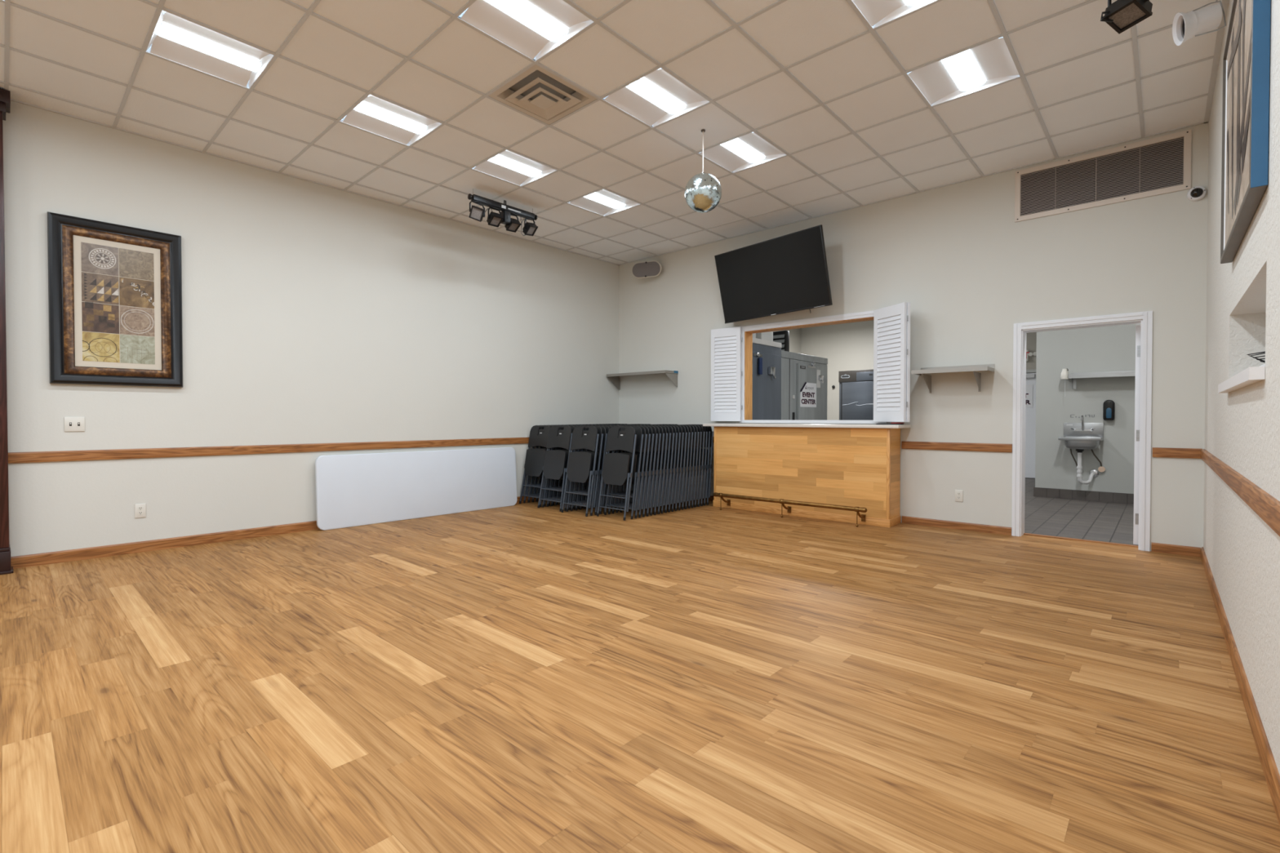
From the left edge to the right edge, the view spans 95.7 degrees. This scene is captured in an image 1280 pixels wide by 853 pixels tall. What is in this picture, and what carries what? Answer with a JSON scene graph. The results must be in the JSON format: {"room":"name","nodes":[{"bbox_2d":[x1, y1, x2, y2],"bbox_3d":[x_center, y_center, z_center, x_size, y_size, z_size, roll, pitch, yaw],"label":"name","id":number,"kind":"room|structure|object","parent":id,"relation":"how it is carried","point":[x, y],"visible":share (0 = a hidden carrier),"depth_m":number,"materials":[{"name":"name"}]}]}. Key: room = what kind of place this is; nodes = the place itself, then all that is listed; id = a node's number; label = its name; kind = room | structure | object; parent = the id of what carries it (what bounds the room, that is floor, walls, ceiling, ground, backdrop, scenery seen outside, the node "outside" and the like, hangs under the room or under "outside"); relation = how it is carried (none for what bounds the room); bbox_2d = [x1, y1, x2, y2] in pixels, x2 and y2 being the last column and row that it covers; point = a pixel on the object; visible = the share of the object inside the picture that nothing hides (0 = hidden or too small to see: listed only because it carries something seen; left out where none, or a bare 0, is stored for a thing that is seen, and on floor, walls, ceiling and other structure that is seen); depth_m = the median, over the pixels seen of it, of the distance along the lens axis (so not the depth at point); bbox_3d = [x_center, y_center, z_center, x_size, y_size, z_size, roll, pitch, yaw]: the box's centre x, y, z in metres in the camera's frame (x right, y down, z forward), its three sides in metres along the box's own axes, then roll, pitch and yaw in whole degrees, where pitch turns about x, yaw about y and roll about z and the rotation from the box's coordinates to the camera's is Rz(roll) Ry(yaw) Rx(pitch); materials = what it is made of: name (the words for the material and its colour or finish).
{"room":"event hall","nodes":[
{"label":"event hall","id":0,"kind":"room"},
{"bbox_2d":[0,88,13,574],"bbox_3d":[-4.862,-0.697,4.307,0.253,3.591,0.283,1,1,42],"label":"pillar","id":1,"kind":"structure","parent":0,"point":[6,567],"depth_m":4.31,"materials":[{"name":"brown wood"}]},
{"bbox_2d":[2,101,618,556],"bbox_3d":[-4.086,-0.765,5.362,0.150,3.697,11.203,1,1,43],"label":"wall","id":2,"kind":"structure","parent":0,"point":[313,313],"depth_m":5.71,"materials":[{"name":"paint"}]},
{"bbox_2d":[64,417,84,431],"bbox_3d":[-4.592,-0.018,4.707,0.018,0.118,0.120,1,1,43],"label":"light switch","id":3,"kind":"object","parent":2,"relation":"attached to","point":[71,424],"visible":1,"depth_m":4.71,"materials":[{"name":"white plastic"}]},
{"bbox_2d":[47,211,182,387],"bbox_3d":[-4.388,-1.023,4.885,0.052,1.352,0.838,1,1,43],"label":"framed picture","id":4,"kind":"object","parent":2,"relation":"attached to","point":[115,291],"visible":1,"depth_m":4.86,"materials":[{"name":"multicoloured paper"}]},
{"bbox_2d":[80,241,155,364],"bbox_3d":[-4.397,-1.023,4.894,0.002,0.966,0.460,1,1,43],"label":"print","id":5,"kind":"object","parent":4,"relation":"attached to","point":[96,259],"depth_m":4.88},
{"bbox_2d":[134,503,146,518],"bbox_3d":[-4.321,0.728,5.012,0.009,0.120,0.074,1,1,43],"label":"wall outlet","id":6,"kind":"object","parent":2,"relation":"attached to","point":[140,508],"visible":1,"depth_m":5.01,"materials":[{"name":"white plastic"}]},
{"bbox_2d":[8,437,528,463],"bbox_3d":[-2.592,0.206,6.849,0.018,0.082,6.611,1,1,43],"label":"trim","id":7,"kind":"structure","parent":2,"relation":"attached to","point":[89,455],"depth_m":5.48,"materials":[{"name":"brown wood"}]},
{"bbox_2d":[10,494,542,568],"bbox_3d":[-2.590,1.015,6.866,0.014,0.093,6.601,1,1,43],"label":"baseboard","id":8,"kind":"structure","parent":2,"relation":"attached to","point":[51,557],"depth_m":5.09,"materials":[{"name":"brown wood"}]},
{"bbox_2d":[0,0,1222,264],"bbox_3d":[-1.539,-2.583,2.951,7.150,0.194,11.300,1,1,42],"label":"ceiling","id":9,"kind":"structure","parent":0,"point":[792,31],"depth_m":4.34,"materials":[{"name":"tile"}]},
{"bbox_2d":[146,9,273,88],"bbox_3d":[-2.869,-2.543,3.869,0.585,0.100,0.585,1,1,42],"label":"ceiling light","id":10,"kind":"object","parent":9,"relation":"attached to","point":[175,38],"visible":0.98,"depth_m":3.88,"materials":[{"name":"white plastic"}]},
{"bbox_2d":[340,94,441,145],"bbox_3d":[-2.048,-2.556,4.771,0.585,0.100,0.585,1,1,42],"label":"ceiling light","id":11,"kind":"object","parent":9,"relation":"attached to","point":[374,114],"visible":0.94,"depth_m":4.80,"materials":[{"name":"white plastic"}]},
{"bbox_2d":[467,188,537,235],"bbox_3d":[-1.509,-2.353,6.442,0.176,0.347,0.882,1,1,42],"label":"light bar","id":12,"kind":"object","parent":9,"relation":"hanging from","point":[494,219],"visible":1,"depth_m":6.40,"materials":[{"name":"black metal"}]},
{"bbox_2d":[473,150,556,186],"bbox_3d":[-1.228,-2.569,5.673,0.585,0.100,0.585,1,1,42],"label":"ceiling light","id":13,"kind":"object","parent":9,"relation":"attached to","point":[508,166],"visible":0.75,"depth_m":5.71,"materials":[{"name":"white plastic"}]},
{"bbox_2d":[458,0,593,61],"bbox_3d":[-0.695,-2.539,3.540,0.585,0.100,0.585,1,1,42],"label":"ceiling light","id":14,"kind":"object","parent":9,"relation":"attached to","point":[532,28],"visible":0.96,"depth_m":3.60,"materials":[{"name":"white plastic"}]},
{"bbox_2d":[488,64,596,124],"bbox_3d":[-0.736,-2.526,4.402,0.585,0.131,0.585,1,1,42],"label":"ceiling vent","id":15,"kind":"object","parent":9,"relation":"in","point":[538,93],"visible":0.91,"depth_m":4.42,"materials":[{"name":"metal"}]},
{"bbox_2d":[568,189,639,216],"bbox_3d":[-0.408,-2.582,6.574,0.585,0.100,0.585,1,1,42],"label":"ceiling light","id":16,"kind":"object","parent":9,"relation":"attached to","point":[604,202],"visible":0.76,"depth_m":6.63,"materials":[{"name":"white plastic"}]},
{"bbox_2d":[0,0,1228,265],"bbox_3d":[-1.558,-2.482,2.983,7.020,0.011,11.120,1,1,42],"label":"grid","id":17,"kind":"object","parent":9,"relation":"attached to","point":[8,3],"depth_m":4.47,"materials":[{"name":"white metal"}]},
{"bbox_2d":[603,67,709,127],"bbox_3d":[0.125,-2.552,4.442,0.585,0.100,0.585,1,1,42],"label":"ceiling light","id":18,"kind":"object","parent":9,"relation":"attached to","point":[656,98],"visible":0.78,"depth_m":4.47,"materials":[{"name":"white plastic"}]},
{"bbox_2d":[684,128,721,213],"bbox_3d":[0.536,-2.169,4.918,0.315,0.686,0.314,-1,1,-44],"label":"ball","id":19,"kind":"object","parent":9,"relation":"hanging from","point":[703,191],"visible":1,"depth_m":4.81,"materials":[{"name":"metal"}]},
{"bbox_2d":[698,132,786,173],"bbox_3d":[0.945,-2.565,5.344,0.585,0.100,0.585,1,1,42],"label":"ceiling light","id":20,"kind":"object","parent":9,"relation":"attached to","point":[750,149],"visible":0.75,"depth_m":5.38,"materials":[{"name":"white plastic"}]},
{"bbox_2d":[852,0,935,28],"bbox_3d":[1.478,-2.535,3.212,0.585,0.100,0.585,1,1,42],"label":"ceiling light","id":21,"kind":"object","parent":9,"relation":"attached to","point":[877,12],"visible":1,"depth_m":3.48,"materials":[{"name":"white plastic"}]},
{"bbox_2d":[906,36,1019,106],"bbox_3d":[2.298,-2.549,4.114,0.585,0.100,0.585,1,1,42],"label":"ceiling light","id":22,"kind":"object","parent":9,"relation":"attached to","point":[989,64],"visible":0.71,"depth_m":4.13,"materials":[{"name":"white plastic"}]},
{"bbox_2d":[1100,0,1152,33],"bbox_3d":[2.559,-2.300,3.039,0.181,0.359,0.189,-1,1,-31],"label":"stage light","id":23,"kind":"object","parent":9,"relation":"hanging from","point":[1121,15],"visible":1,"depth_m":3.04,"materials":[{"name":"black metal"}]},
{"bbox_2d":[1172,0,1226,45],"bbox_3d":[3.085,-2.307,3.188,0.212,0.350,0.166,0,1,28],"label":"spotlight","id":24,"kind":"object","parent":9,"relation":"hanging from","point":[1185,26],"visible":1,"depth_m":3.16,"materials":[{"name":"white paint"}]},
{"bbox_2d":[0,477,1279,852],"bbox_3d":[0.717,1.105,5.445,7.500,0.050,18.054,1,1,42],"label":"floor","id":25,"kind":"structure","parent":0,"point":[523,677],"depth_m":2.44,"materials":[{"name":"brown wood"}]},
{"bbox_2d":[315,447,516,530],"bbox_3d":[-2.500,0.676,6.855,0.097,0.775,2.440,1,1,43],"label":"folding table","id":26,"kind":"object","parent":25,"relation":"on","point":[353,490],"visible":1,"depth_m":6.66,"materials":[{"name":"plastic"}]},
{"bbox_2d":[519,425,551,506],"bbox_3d":[-1.391,0.515,7.758,0.470,1.060,0.232,1,1,42],"label":"folding chair","id":27,"kind":"object","parent":25,"relation":"on","point":[535,458],"visible":0.9,"depth_m":7.78,"materials":[{"name":"plastic"}]},
{"bbox_2d":[523,425,554,506],"bbox_3d":[-1.346,0.514,7.808,0.470,1.061,0.228,1,1,42],"label":"folding chair","id":28,"kind":"object","parent":25,"relation":"on","point":[541,428],"visible":0.09,"depth_m":7.89,"materials":[{"name":"plastic"}]},
{"bbox_2d":[537,425,572,511],"bbox_3d":[-1.077,0.520,7.391,0.470,1.060,0.232,1,1,42],"label":"folding chair","id":29,"kind":"object","parent":25,"relation":"on","point":[553,466],"visible":0.98,"depth_m":7.39,"materials":[{"name":"plastic"}]},
{"bbox_2d":[542,425,575,511],"bbox_3d":[-1.030,0.519,7.444,0.470,1.061,0.228,1,1,42],"label":"folding chair","id":30,"kind":"object","parent":25,"relation":"on","point":[572,428],"visible":0.15,"depth_m":7.42,"materials":[{"name":"plastic"}]},
{"bbox_2d":[561,426,599,516],"bbox_3d":[-0.723,0.525,7.028,0.470,1.060,0.232,1,1,42],"label":"folding chair","id":31,"kind":"object","parent":25,"relation":"on","point":[579,466],"visible":1,"depth_m":7.02,"materials":[{"name":"plastic"}]},
{"bbox_2d":[565,426,603,515],"bbox_3d":[-0.672,0.524,7.080,0.470,1.061,0.228,1,1,42],"label":"folding chair","id":32,"kind":"object","parent":25,"relation":"on","point":[599,429],"visible":0.29,"depth_m":6.96,"materials":[{"name":"plastic"}]},
{"bbox_2d":[570,426,607,515],"bbox_3d":[-0.626,0.523,7.135,0.470,1.061,0.225,1,1,42],"label":"folding chair","id":33,"kind":"object","parent":25,"relation":"on","point":[603,429],"visible":0.25,"depth_m":7.02,"materials":[{"name":"plastic"}]},
{"bbox_2d":[574,425,609,514],"bbox_3d":[-0.576,0.522,7.187,0.470,1.062,0.221,1,1,42],"label":"folding chair","id":34,"kind":"object","parent":25,"relation":"on","point":[606,428],"visible":0.1,"depth_m":7.12,"materials":[{"name":"plastic"}]},
{"bbox_2d":[596,426,636,520],"bbox_3d":[-0.270,0.529,6.751,0.470,1.060,0.232,1,1,42],"label":"folding chair","id":35,"kind":"object","parent":25,"relation":"on","point":[615,471],"visible":1,"depth_m":6.74,"materials":[{"name":"plastic"}]},
{"bbox_2d":[604,426,644,519],"bbox_3d":[-0.189,0.527,6.840,0.470,1.061,0.228,1,1,42],"label":"folding chair","id":36,"kind":"object","parent":25,"relation":"on","point":[639,441],"visible":0.32,"depth_m":6.73,"materials":[{"name":"plastic"}]},
{"bbox_2d":[608,426,647,518],"bbox_3d":[-0.144,0.526,6.888,0.470,1.061,0.225,1,1,42],"label":"folding chair","id":37,"kind":"object","parent":25,"relation":"on","point":[643,430],"visible":0.17,"depth_m":6.76,"materials":[{"name":"plastic"}]},
{"bbox_2d":[611,426,650,517],"bbox_3d":[-0.102,0.525,6.938,0.470,1.062,0.221,1,1,42],"label":"folding chair","id":38,"kind":"object","parent":25,"relation":"on","point":[643,487],"visible":0.22,"depth_m":6.81,"materials":[{"name":"plastic"}]},
{"bbox_2d":[615,426,654,516],"bbox_3d":[-0.058,0.524,6.986,0.470,1.062,0.218,1,1,42],"label":"folding chair","id":39,"kind":"object","parent":25,"relation":"on","point":[651,442],"visible":0.15,"depth_m":6.86,"materials":[{"name":"plastic"}]},
{"bbox_2d":[619,425,657,515],"bbox_3d":[-0.013,0.523,7.033,0.470,1.063,0.214,1,1,42],"label":"folding chair","id":40,"kind":"object","parent":25,"relation":"on","point":[654,430],"visible":0.23,"depth_m":6.90,"materials":[{"name":"plastic"}]},
{"bbox_2d":[623,425,661,515],"bbox_3d":[0.030,0.522,7.083,0.470,1.064,0.210,1,1,42],"label":"folding chair","id":41,"kind":"object","parent":25,"relation":"on","point":[653,499],"visible":0.18,"depth_m":6.94,"materials":[{"name":"plastic"}]},
{"bbox_2d":[628,425,664,515],"bbox_3d":[0.075,0.521,7.130,0.470,1.064,0.206,1,1,42],"label":"folding chair","id":42,"kind":"object","parent":25,"relation":"on","point":[662,440],"visible":0.16,"depth_m":6.99,"materials":[{"name":"plastic"}]},
{"bbox_2d":[631,425,668,514],"bbox_3d":[0.119,0.520,7.178,0.470,1.065,0.203,1,1,42],"label":"folding chair","id":43,"kind":"object","parent":25,"relation":"on","point":[662,479],"visible":0.12,"depth_m":7.04,"materials":[{"name":"plastic"}]},
{"bbox_2d":[638,425,671,513],"bbox_3d":[0.161,0.519,7.228,0.470,1.065,0.199,1,1,42],"label":"folding chair","id":44,"kind":"object","parent":25,"relation":"on","point":[664,499],"visible":0.16,"depth_m":7.08,"materials":[{"name":"plastic"}]},
{"bbox_2d":[643,425,675,512],"bbox_3d":[0.207,0.518,7.275,0.470,1.066,0.195,1,1,42],"label":"folding chair","id":45,"kind":"object","parent":25,"relation":"on","point":[668,482],"visible":0.16,"depth_m":7.13,"materials":[{"name":"plastic"}]},
{"bbox_2d":[657,425,677,511],"bbox_3d":[0.249,0.517,7.324,0.470,1.066,0.192,1,1,42],"label":"folding chair","id":46,"kind":"object","parent":25,"relation":"on","point":[672,426],"visible":0.2,"depth_m":7.18,"materials":[{"name":"plastic"}]},
{"bbox_2d":[650,425,684,511],"bbox_3d":[0.338,0.516,7.421,0.470,1.067,0.184,1,1,42],"label":"folding chair","id":47,"kind":"object","parent":25,"relation":"on","point":[678,426],"visible":0.2,"depth_m":7.28,"materials":[{"name":"plastic"}]},
{"bbox_2d":[653,425,687,510],"bbox_3d":[0.383,0.515,7.468,0.470,1.068,0.180,1,1,42],"label":"folding chair","id":48,"kind":"object","parent":25,"relation":"on","point":[682,473],"visible":0.24,"depth_m":7.32,"materials":[{"name":"plastic"}]},
{"bbox_2d":[666,425,680,511],"bbox_3d":[0.293,0.516,7.373,0.470,1.067,0.188,1,1,42],"label":"folding chair","id":49,"kind":"object","parent":25,"relation":"on","point":[674,493],"visible":0.16,"depth_m":7.23,"materials":[{"name":"plastic"}]},
{"bbox_2d":[657,424,690,509],"bbox_3d":[0.426,0.514,7.517,0.470,1.068,0.177,1,1,42],"label":"folding chair","id":50,"kind":"object","parent":25,"relation":"on","point":[685,426],"visible":0.19,"depth_m":7.37,"materials":[{"name":"plastic"}]},
{"bbox_2d":[661,424,693,509],"bbox_3d":[0.469,0.513,7.566,0.470,1.069,0.173,1,1,42],"label":"folding chair","id":51,"kind":"object","parent":25,"relation":"on","point":[688,426],"visible":0.18,"depth_m":7.42,"materials":[{"name":"plastic"}]},
{"bbox_2d":[664,424,696,508],"bbox_3d":[0.514,0.512,7.613,0.470,1.069,0.169,1,1,42],"label":"folding chair","id":52,"kind":"object","parent":25,"relation":"on","point":[691,426],"visible":0.22,"depth_m":7.47,"materials":[{"name":"plastic"}]},
{"bbox_2d":[683,424,699,507],"bbox_3d":[0.558,0.511,7.661,0.470,1.070,0.166,1,1,42],"label":"folding chair","id":53,"kind":"object","parent":25,"relation":"on","point":[694,426],"visible":0.17,"depth_m":7.51,"materials":[{"name":"plastic"}]},
{"bbox_2d":[678,424,707,506],"bbox_3d":[0.689,0.508,7.807,0.470,1.071,0.154,1,1,42],"label":"folding chair","id":54,"kind":"object","parent":25,"relation":"on","point":[704,427],"visible":0.19,"depth_m":7.66,"materials":[{"name":"plastic"}]},
{"bbox_2d":[688,424,702,506],"bbox_3d":[0.601,0.510,7.711,0.470,1.070,0.162,1,1,42],"label":"folding chair","id":55,"kind":"object","parent":25,"relation":"on","point":[697,426],"visible":0.16,"depth_m":7.57,"materials":[{"name":"plastic"}]},
{"bbox_2d":[687,424,705,506],"bbox_3d":[0.646,0.509,7.758,0.470,1.070,0.158,1,1,42],"label":"folding chair","id":56,"kind":"object","parent":25,"relation":"on","point":[700,426],"visible":0.15,"depth_m":7.61,"materials":[{"name":"plastic"}]},
{"bbox_2d":[681,424,711,505],"bbox_3d":[0.734,0.508,7.855,0.470,1.071,0.151,1,1,42],"label":"folding chair","id":57,"kind":"object","parent":25,"relation":"on","point":[706,427],"visible":0.11,"depth_m":7.71,"materials":[{"name":"plastic"}]},
{"bbox_2d":[701,426,713,505],"bbox_3d":[0.778,0.507,7.902,0.470,1.071,0.147,1,1,42],"label":"folding chair","id":58,"kind":"object","parent":25,"relation":"on","point":[709,427],"visible":0.18,"depth_m":7.75,"materials":[{"name":"plastic"}]},
{"bbox_2d":[752,337,781,419],"bbox_3d":[1.264,-0.183,9.512,1.612,2.410,1.726,1,1,42],"label":"cooler","id":59,"kind":"object","parent":25,"relation":"on","point":[766,387],"visible":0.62,"depth_m":9.25,"materials":[{"name":"silver metal"}]},
{"bbox_2d":[781,350,827,420],"bbox_3d":[2.464,-0.148,10.901,1.600,2.300,1.795,1,1,42],"label":"cooler","id":60,"kind":"object","parent":25,"relation":"on","point":[797,369],"visible":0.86,"depth_m":10.20,"materials":[{"name":"metal"}]},
{"bbox_2d":[773,330,789,351],"bbox_3d":[2.557,-1.522,10.671,0.338,0.450,0.170,1,1,42],"label":"condenser unit","id":61,"kind":"object","parent":60,"relation":"on","point":[782,336],"visible":0.4,"depth_m":10.57,"materials":[{"name":"black metal"}]},
{"bbox_2d":[800,382,816,407],"bbox_3d":[3.027,-0.573,10.378,0.024,0.449,0.642,1,1,42],"label":"poster","id":62,"kind":"object","parent":60,"relation":"attached to","point":[808,392],"visible":1,"depth_m":10.39,"materials":[{"name":"paper"}]},
{"bbox_2d":[713,426,901,527],"bbox_3d":[1.920,0.533,7.000,2.248,1.050,0.362,1,1,42],"label":"bar counter","id":63,"kind":"object","parent":25,"relation":"on","point":[853,467],"depth_m":6.69,"materials":[{"name":"brown wood"}]},
{"bbox_2d":[713,492,866,526],"bbox_3d":[1.716,0.952,6.800,1.936,0.215,0.215,1,1,42],"label":"rail","id":64,"kind":"object","parent":63,"relation":"attached to","point":[857,509],"visible":1,"depth_m":6.66,"materials":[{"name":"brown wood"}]},
{"bbox_2d":[702,423,911,428],"bbox_3d":[1.890,-0.012,6.986,2.477,0.035,0.410,1,1,42],"label":"countertop","id":65,"kind":"structure","parent":63,"relation":"on","point":[803,425],"depth_m":6.65,"materials":[{"name":"white laminate"}]},
{"bbox_2d":[838,368,879,420],"bbox_3d":[4.883,-0.111,12.581,0.840,2.173,0.866,1,1,42],"label":"refrigerator","id":66,"kind":"object","parent":25,"relation":"on","point":[855,387],"visible":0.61,"depth_m":12.28,"materials":[{"name":"metal"}]},
{"bbox_2d":[1023,533,1137,547],"bbox_3d":[4.156,1.074,5.493,0.868,0.008,0.060,1,1,42],"label":"trim","id":67,"kind":"structure","parent":25,"relation":"on","point":[1028,534],"depth_m":5.47,"materials":[{"name":"brown wood"}]},
{"bbox_2d":[771,328,800,353],"bbox_3d":[4.508,-0.681,9.626,7.450,3.400,6.630,1,1,42],"label":"wall","id":68,"kind":"structure","parent":0,"point":[794,334],"depth_m":14.11,"materials":[{"name":"beige paint"}]},
{"bbox_2d":[618,122,1208,551],"bbox_3d":[2.219,-0.792,7.107,7.153,3.697,0.180,1,1,42],"label":"wall","id":69,"kind":"structure","parent":0,"point":[967,272],"depth_m":5.92,"materials":[{"name":"paint"}]},
{"bbox_2d":[606,369,678,389],"bbox_3d":[0.015,-0.697,8.747,1.192,0.235,0.292,1,1,42],"label":"wall shelf","id":70,"kind":"object","parent":69,"relation":"attached to","point":[673,377],"visible":1,"depth_m":8.54,"materials":[{"name":"metal"}]},
{"bbox_2d":[631,258,662,278],"bbox_3d":[0.121,-2.387,8.659,0.470,0.340,0.221,0,1,23],"label":"wall speaker","id":71,"kind":"object","parent":69,"relation":"attached to","point":[646,268],"visible":1,"depth_m":8.58},
{"bbox_2d":[711,326,742,421],"bbox_3d":[1.177,-0.699,7.841,0.458,1.254,0.070,1,1,36],"label":"window shutter","id":72,"kind":"object","parent":69,"relation":"attached to","point":[726,343],"visible":1,"depth_m":7.82,"materials":[{"name":"white paint"}]},
{"bbox_2d":[714,224,832,323],"bbox_3d":[1.663,-1.800,7.162,0.455,0.914,1.561,-1,1,-42],"label":"television","id":73,"kind":"object","parent":69,"relation":"attached to","point":[788,273],"visible":1,"depth_m":7.00,"materials":[{"name":"black plastic"}]},
{"bbox_2d":[739,310,886,423],"bbox_3d":[2.110,-0.682,7.191,1.908,1.284,0.202,1,1,42],"label":"trim","id":74,"kind":"structure","parent":69,"relation":"attached to","point":[868,313],"depth_m":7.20,"materials":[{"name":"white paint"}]},
{"bbox_2d":[873,302,910,422],"bbox_3d":[2.762,-0.678,6.305,0.120,1.254,0.503,0,1,-17],"label":"window shutter","id":75,"kind":"object","parent":69,"relation":"attached to","point":[895,390],"visible":1,"depth_m":6.25,"materials":[{"name":"white paint"}]},
{"bbox_2d":[699,495,1200,557],"bbox_3d":[2.169,1.018,7.048,6.691,0.078,0.014,1,1,42],"label":"baseboard","id":76,"kind":"structure","parent":69,"relation":"attached to","point":[1155,547],"depth_m":5.86,"materials":[{"name":"brown wood"}]},
{"bbox_2d":[911,364,994,393],"bbox_3d":[3.183,-0.490,5.912,0.692,0.275,0.327,1,1,42],"label":"wall shelf","id":77,"kind":"object","parent":69,"relation":"attached to","point":[927,378],"visible":1,"depth_m":5.86,"materials":[{"name":"wood"}]},
{"bbox_2d":[712,436,1201,458],"bbox_3d":[2.167,0.195,7.035,6.691,0.082,0.018,1,1,42],"label":"trim","id":78,"kind":"structure","parent":69,"relation":"attached to","point":[1194,453],"depth_m":5.84,"materials":[{"name":"brown wood"}]},
{"bbox_2d":[1011,311,1152,551],"bbox_3d":[4.110,0.037,5.428,1.021,2.084,0.218,1,1,42],"label":"trim","id":79,"kind":"structure","parent":69,"relation":"attached to","point":[1145,318],"depth_m":5.32,"materials":[{"name":"white paint"}]},
{"bbox_2d":[1014,128,1191,222],"bbox_3d":[4.133,-2.241,5.250,1.250,0.492,0.019,1,1,42],"label":"air vent","id":80,"kind":"object","parent":69,"relation":"in","point":[1161,165],"visible":1,"depth_m":5.21,"materials":[{"name":"metal"}]},
{"bbox_2d":[1133,324,1141,545],"bbox_3d":[4.783,0.072,5.546,0.048,1.990,0.871,1,1,42],"label":"door","id":81,"kind":"structure","parent":69,"relation":"in","point":[1138,327],"depth_m":5.24,"materials":[{"name":"white paint"}]},
{"bbox_2d":[1186,186,1206,200],"bbox_3d":[4.609,-1.935,4.797,0.116,0.116,0.071,1,1,42],"label":"dome camera","id":82,"kind":"object","parent":69,"relation":"attached to","point":[1197,193],"visible":1,"depth_m":4.79,"materials":[{"name":"white paint"}]},
{"bbox_2d":[800,320,1036,478],"bbox_3d":[6.036,-0.724,12.615,5.490,3.400,0.150,1,1,42],"label":"wall","id":83,"kind":"structure","parent":0,"point":[828,341],"depth_m":13.79,"materials":[{"name":"paint"}]},
{"bbox_2d":[836,340,1036,420],"bbox_3d":[6.195,-0.395,12.363,4.130,2.550,0.014,1,1,42],"label":"trim","id":84,"kind":"structure","parent":83,"relation":"attached to","point":[855,362],"depth_m":13.37,"materials":[{"name":"white paint"}]},
{"bbox_2d":[1025,368,1035,478],"bbox_3d":[7.234,-0.051,11.348,1.020,2.090,0.093,1,1,42],"label":"door","id":85,"kind":"structure","parent":83,"relation":"in","point":[1030,412],"depth_m":11.12,"materials":[{"name":"white paint"}]},
{"bbox_2d":[1035,323,1141,493],"bbox_3d":[7.564,-0.674,9.057,1.862,3.400,3.060,1,1,42],"label":"wall","id":86,"kind":"structure","parent":0,"point":[1110,348],"depth_m":8.15,"materials":[{"name":"paint"}]},
{"bbox_2d":[1057,415,1105,484],"bbox_3d":[6.134,0.324,8.043,0.495,0.957,0.379,1,1,42],"label":"sink","id":87,"kind":"object","parent":86,"relation":"attached to","point":[1082,436],"visible":1,"depth_m":8.04,"materials":[{"name":"metal"}]},
{"bbox_2d":[1064,440,1099,448],"bbox_3d":[6.116,0.253,8.025,0.380,0.121,0.300,1,1,42],"label":"basin","id":88,"kind":"object","parent":87,"relation":"in","point":[1072,444],"depth_m":7.91,"materials":[{"name":"metal"}]},
{"bbox_2d":[1071,415,1094,431],"bbox_3d":[6.186,-0.045,8.098,0.266,0.221,0.180,1,1,42],"label":"faucet","id":89,"kind":"object","parent":87,"relation":"on","point":[1082,426],"depth_m":8.14,"materials":[{"name":"silver metal"}]},
{"bbox_2d":[1033,486,1133,503],"bbox_3d":[7.546,0.958,9.079,1.868,0.135,3.066,1,1,42],"label":"baseboard","id":90,"kind":"structure","parent":86,"relation":"attached to","point":[1114,497],"depth_m":8.17,"materials":[{"name":"tile"}]},
{"bbox_2d":[1063,422,1103,437],"bbox_3d":[6.253,0.064,8.174,0.450,0.230,0.019,1,1,42],"label":"backsplash","id":91,"kind":"structure","parent":86,"relation":"attached to","point":[1098,431],"depth_m":8.15,"materials":[{"name":"metal"}]},
{"bbox_2d":[1068,370,1135,389],"bbox_3d":[6.577,-0.639,7.703,1.400,0.230,0.262,1,1,42],"label":"wall shelf","id":92,"kind":"object","parent":86,"relation":"attached to","point":[1073,376],"visible":0.56,"depth_m":7.89,"materials":[{"name":"metal"}]},
{"bbox_2d":[1102,400,1115,420],"bbox_3d":[6.437,-0.226,7.952,0.124,0.282,0.093,1,1,42],"label":"soap dispenser","id":93,"kind":"object","parent":86,"relation":"attached to","point":[1108,406],"visible":1,"depth_m":7.92,"materials":[{"name":"black plastic"}]},
{"bbox_2d":[1203,0,1279,774],"bbox_3d":[1.275,-0.699,0.554,0.666,3.697,11.300,1,1,42],"label":"wall","id":94,"kind":"structure","parent":0,"point":[1242,424],"depth_m":2.49,"materials":[{"name":"white paint"}]},
{"bbox_2d":[1200,546,1279,826],"bbox_3d":[0.972,1.103,0.695,0.014,0.088,11.060,1,1,42],"label":"baseboard","id":95,"kind":"structure","parent":94,"relation":"attached to","point":[1272,775],"depth_m":2.22,"materials":[{"name":"brown wood"}]},
{"bbox_2d":[1200,448,1279,536],"bbox_3d":[0.968,0.288,0.686,0.022,0.082,11.060,1,1,42],"label":"trim","id":96,"kind":"structure","parent":94,"relation":"attached to","point":[1263,504],"depth_m":2.22,"materials":[{"name":"brown wood"}]},
{"bbox_2d":[1217,363,1265,393],"bbox_3d":[2.927,-0.202,2.425,0.650,0.058,1.500,1,1,42],"label":"window sill","id":97,"kind":"structure","parent":94,"relation":"attached to","point":[1250,375],"depth_m":2.28,"materials":[{"name":"paint"}]},
{"bbox_2d":[1220,0,1270,263],"bbox_3d":[2.646,-1.401,2.551,0.044,1.088,1.365,1,1,42],"label":"framed artwork","id":98,"kind":"object","parent":94,"relation":"attached to","point":[1246,59],"visible":1,"depth_m":2.37,"materials":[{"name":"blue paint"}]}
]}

